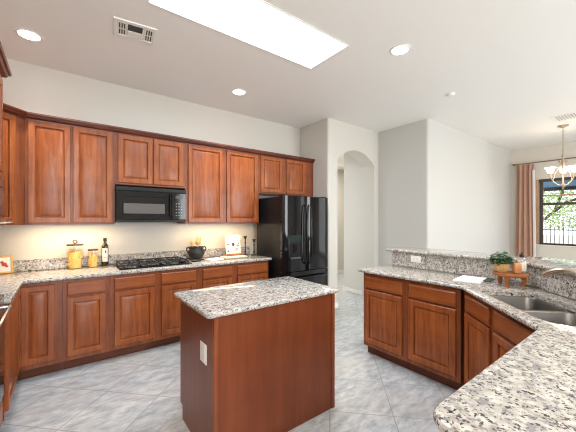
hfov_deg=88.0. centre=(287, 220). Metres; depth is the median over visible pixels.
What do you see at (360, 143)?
wall
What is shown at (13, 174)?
upper cabinet
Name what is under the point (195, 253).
pot
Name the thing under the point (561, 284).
backsplash
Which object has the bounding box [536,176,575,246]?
window
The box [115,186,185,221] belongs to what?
microwave
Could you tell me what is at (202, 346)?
socket
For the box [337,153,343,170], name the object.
ceiling
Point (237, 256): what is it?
cutting board
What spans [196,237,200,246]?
wooden spatula
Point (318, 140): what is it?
wall pier
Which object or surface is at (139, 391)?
floor
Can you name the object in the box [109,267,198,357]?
base cabinet
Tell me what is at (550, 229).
fence
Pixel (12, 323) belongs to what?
base cabinet
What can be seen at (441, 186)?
wall
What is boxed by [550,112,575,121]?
ceiling vent
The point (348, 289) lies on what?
baseboard
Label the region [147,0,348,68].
skylight
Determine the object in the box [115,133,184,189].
upper cabinet
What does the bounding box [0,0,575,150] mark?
ceiling
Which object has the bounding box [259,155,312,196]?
upper cabinet
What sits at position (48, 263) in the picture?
backsplash
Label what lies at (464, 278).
dish towel
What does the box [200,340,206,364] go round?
outlet plate
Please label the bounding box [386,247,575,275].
bar
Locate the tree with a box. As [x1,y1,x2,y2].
[544,190,575,228]
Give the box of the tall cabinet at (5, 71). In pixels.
[0,41,11,426]
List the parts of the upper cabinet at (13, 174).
panel, door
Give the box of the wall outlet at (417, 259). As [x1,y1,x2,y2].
[411,255,420,262]
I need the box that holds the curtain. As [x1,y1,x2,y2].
[515,164,535,256]
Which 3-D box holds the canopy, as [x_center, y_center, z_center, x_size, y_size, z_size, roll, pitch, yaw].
[8.124,0.228,6.764,2.320,2.530,9.000,0,0,-37]
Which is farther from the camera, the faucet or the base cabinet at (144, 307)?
the base cabinet at (144, 307)
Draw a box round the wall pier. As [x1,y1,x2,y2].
[300,118,336,302]
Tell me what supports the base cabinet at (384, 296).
on the floor
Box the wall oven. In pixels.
[0,294,12,403]
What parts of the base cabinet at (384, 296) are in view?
panel, drawer, door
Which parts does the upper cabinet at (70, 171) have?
door, panel, door, panel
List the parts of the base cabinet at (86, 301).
drawer, door, panel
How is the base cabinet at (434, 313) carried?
on the floor
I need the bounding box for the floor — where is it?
[0,273,455,431]
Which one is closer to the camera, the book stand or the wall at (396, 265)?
the wall at (396, 265)
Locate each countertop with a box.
[0,254,271,303]
[174,276,338,318]
[358,265,575,431]
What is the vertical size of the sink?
0.190 m
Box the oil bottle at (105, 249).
[102,238,108,265]
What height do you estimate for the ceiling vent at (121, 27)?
0.013 m
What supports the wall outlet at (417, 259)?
attached to the backsplash at (561, 284)
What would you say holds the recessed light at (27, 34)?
in the ceiling at (509, 66)
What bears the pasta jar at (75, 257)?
on the countertop at (10, 283)
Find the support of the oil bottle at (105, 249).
on the countertop at (10, 283)
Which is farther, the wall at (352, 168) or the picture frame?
the wall at (352, 168)
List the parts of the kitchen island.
frame, panel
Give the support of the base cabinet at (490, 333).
on the floor
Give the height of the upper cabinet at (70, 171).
1.025 m
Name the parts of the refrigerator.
door, dispenser panel, freezer drawer, handle, handle, handle, door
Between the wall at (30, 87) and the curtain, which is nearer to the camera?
the wall at (30, 87)
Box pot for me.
[186,246,206,259]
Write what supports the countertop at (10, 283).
on the base cabinet at (12, 323)
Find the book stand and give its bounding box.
[225,253,242,255]
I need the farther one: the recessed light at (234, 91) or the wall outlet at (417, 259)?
the recessed light at (234, 91)
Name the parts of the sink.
bowl, bowl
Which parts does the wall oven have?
door, handle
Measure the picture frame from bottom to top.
0.177 m
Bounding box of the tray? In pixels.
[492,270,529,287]
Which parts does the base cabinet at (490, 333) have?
panel, door, drawer, door, panel, drawer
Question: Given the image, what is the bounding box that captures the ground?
[544,235,575,243]
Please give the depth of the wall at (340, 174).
8.10 m
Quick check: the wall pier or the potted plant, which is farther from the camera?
the wall pier
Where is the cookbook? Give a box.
[224,235,240,254]
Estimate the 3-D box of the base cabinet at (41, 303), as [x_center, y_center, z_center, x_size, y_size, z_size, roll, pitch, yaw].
[-2.432,1.005,2.958,0.313,0.876,0.620,0,0,-37]
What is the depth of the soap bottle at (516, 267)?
2.34 m
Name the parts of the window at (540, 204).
sill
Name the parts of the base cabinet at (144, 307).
drawer, door, panel, drawer, door, panel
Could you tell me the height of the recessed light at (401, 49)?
0.007 m
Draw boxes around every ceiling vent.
[113,16,157,44]
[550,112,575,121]
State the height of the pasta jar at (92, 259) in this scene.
0.236 m
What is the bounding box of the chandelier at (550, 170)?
[545,124,575,188]
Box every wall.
[0,58,299,259]
[337,120,377,295]
[337,170,343,270]
[344,154,361,289]
[378,119,509,265]
[396,265,575,313]
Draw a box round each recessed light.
[14,28,43,41]
[231,89,246,94]
[389,44,410,55]
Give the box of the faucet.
[542,267,575,277]
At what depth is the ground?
23.09 m
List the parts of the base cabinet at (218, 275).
panel, drawer, door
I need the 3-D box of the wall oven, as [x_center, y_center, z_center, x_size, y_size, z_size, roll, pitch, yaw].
[-1.866,0.811,1.514,0.633,0.675,0.695,0,0,-37]
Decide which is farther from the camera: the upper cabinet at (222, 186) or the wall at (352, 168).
the wall at (352, 168)
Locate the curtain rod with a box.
[513,157,575,165]
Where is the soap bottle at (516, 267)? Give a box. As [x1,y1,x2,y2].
[512,261,521,273]
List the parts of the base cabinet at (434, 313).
panel, drawer, door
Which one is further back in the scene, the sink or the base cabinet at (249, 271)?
the base cabinet at (249, 271)
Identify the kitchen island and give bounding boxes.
[180,293,334,431]
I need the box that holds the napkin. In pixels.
[205,257,223,260]
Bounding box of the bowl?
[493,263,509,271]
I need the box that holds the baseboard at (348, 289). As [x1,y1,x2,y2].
[343,286,361,294]
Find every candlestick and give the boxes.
[243,236,248,255]
[251,239,256,255]
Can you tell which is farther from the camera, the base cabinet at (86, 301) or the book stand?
the book stand
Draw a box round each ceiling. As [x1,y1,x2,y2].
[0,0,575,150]
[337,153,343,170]
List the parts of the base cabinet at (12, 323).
panel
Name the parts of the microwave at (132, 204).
door, control panel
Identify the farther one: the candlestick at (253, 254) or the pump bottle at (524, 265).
the candlestick at (253, 254)
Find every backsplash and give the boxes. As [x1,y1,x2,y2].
[13,246,249,271]
[392,251,575,299]
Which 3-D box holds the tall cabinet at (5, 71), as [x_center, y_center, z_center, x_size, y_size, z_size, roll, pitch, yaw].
[-1.901,0.220,1.521,0.642,2.446,0.819,0,0,-37]
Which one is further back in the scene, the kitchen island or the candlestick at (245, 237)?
the candlestick at (245, 237)
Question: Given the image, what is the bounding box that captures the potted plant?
[487,251,514,271]
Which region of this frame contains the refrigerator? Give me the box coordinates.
[257,194,327,285]
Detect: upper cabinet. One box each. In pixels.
[0,112,24,224]
[25,120,114,224]
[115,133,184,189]
[177,144,258,223]
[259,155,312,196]
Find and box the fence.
[544,227,575,243]
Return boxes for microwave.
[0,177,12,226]
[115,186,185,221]
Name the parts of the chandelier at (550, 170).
lamp shade, arm, stem, lamp shade, arm, lamp shade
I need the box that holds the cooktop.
[113,256,191,269]
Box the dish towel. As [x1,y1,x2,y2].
[453,275,493,283]
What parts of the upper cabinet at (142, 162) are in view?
door, panel, door, panel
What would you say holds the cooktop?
in the countertop at (10, 283)
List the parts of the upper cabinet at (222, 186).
door, panel, door, panel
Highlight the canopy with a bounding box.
[544,180,575,190]
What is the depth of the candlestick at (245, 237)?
4.46 m
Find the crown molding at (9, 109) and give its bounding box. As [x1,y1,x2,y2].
[3,103,314,163]
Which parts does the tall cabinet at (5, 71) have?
drawer, door, crown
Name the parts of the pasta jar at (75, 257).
lid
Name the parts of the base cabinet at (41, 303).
door, panel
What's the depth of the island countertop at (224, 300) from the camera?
2.12 m
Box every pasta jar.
[66,240,83,268]
[88,249,97,266]
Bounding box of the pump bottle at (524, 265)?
[519,252,526,270]
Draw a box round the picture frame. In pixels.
[0,255,12,273]
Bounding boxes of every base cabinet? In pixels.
[2,288,20,420]
[19,280,62,379]
[63,276,109,369]
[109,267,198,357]
[199,264,233,288]
[234,260,267,283]
[364,273,409,369]
[406,280,464,389]
[464,291,534,383]
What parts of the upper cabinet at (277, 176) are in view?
panel, door, door, panel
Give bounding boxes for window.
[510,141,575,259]
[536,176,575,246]
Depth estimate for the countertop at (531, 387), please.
0.99 m
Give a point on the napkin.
(216, 258)
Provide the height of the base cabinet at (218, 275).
0.876 m
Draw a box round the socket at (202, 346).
[201,345,203,359]
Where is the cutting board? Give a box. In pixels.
[220,255,247,258]
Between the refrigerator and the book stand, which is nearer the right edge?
the refrigerator
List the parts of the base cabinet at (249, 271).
drawer, door, panel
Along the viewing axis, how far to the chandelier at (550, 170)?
5.19 m
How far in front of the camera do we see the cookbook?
4.33 m
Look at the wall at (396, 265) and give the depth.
2.43 m
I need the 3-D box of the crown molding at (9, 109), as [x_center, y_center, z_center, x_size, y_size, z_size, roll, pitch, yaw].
[-1.082,-0.998,3.670,4.112,0.065,0.457,0,0,-37]
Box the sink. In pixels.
[489,295,575,325]
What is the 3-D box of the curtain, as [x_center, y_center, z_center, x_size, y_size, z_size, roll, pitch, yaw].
[5.421,0.078,6.809,0.085,2.690,0.390,0,0,-37]

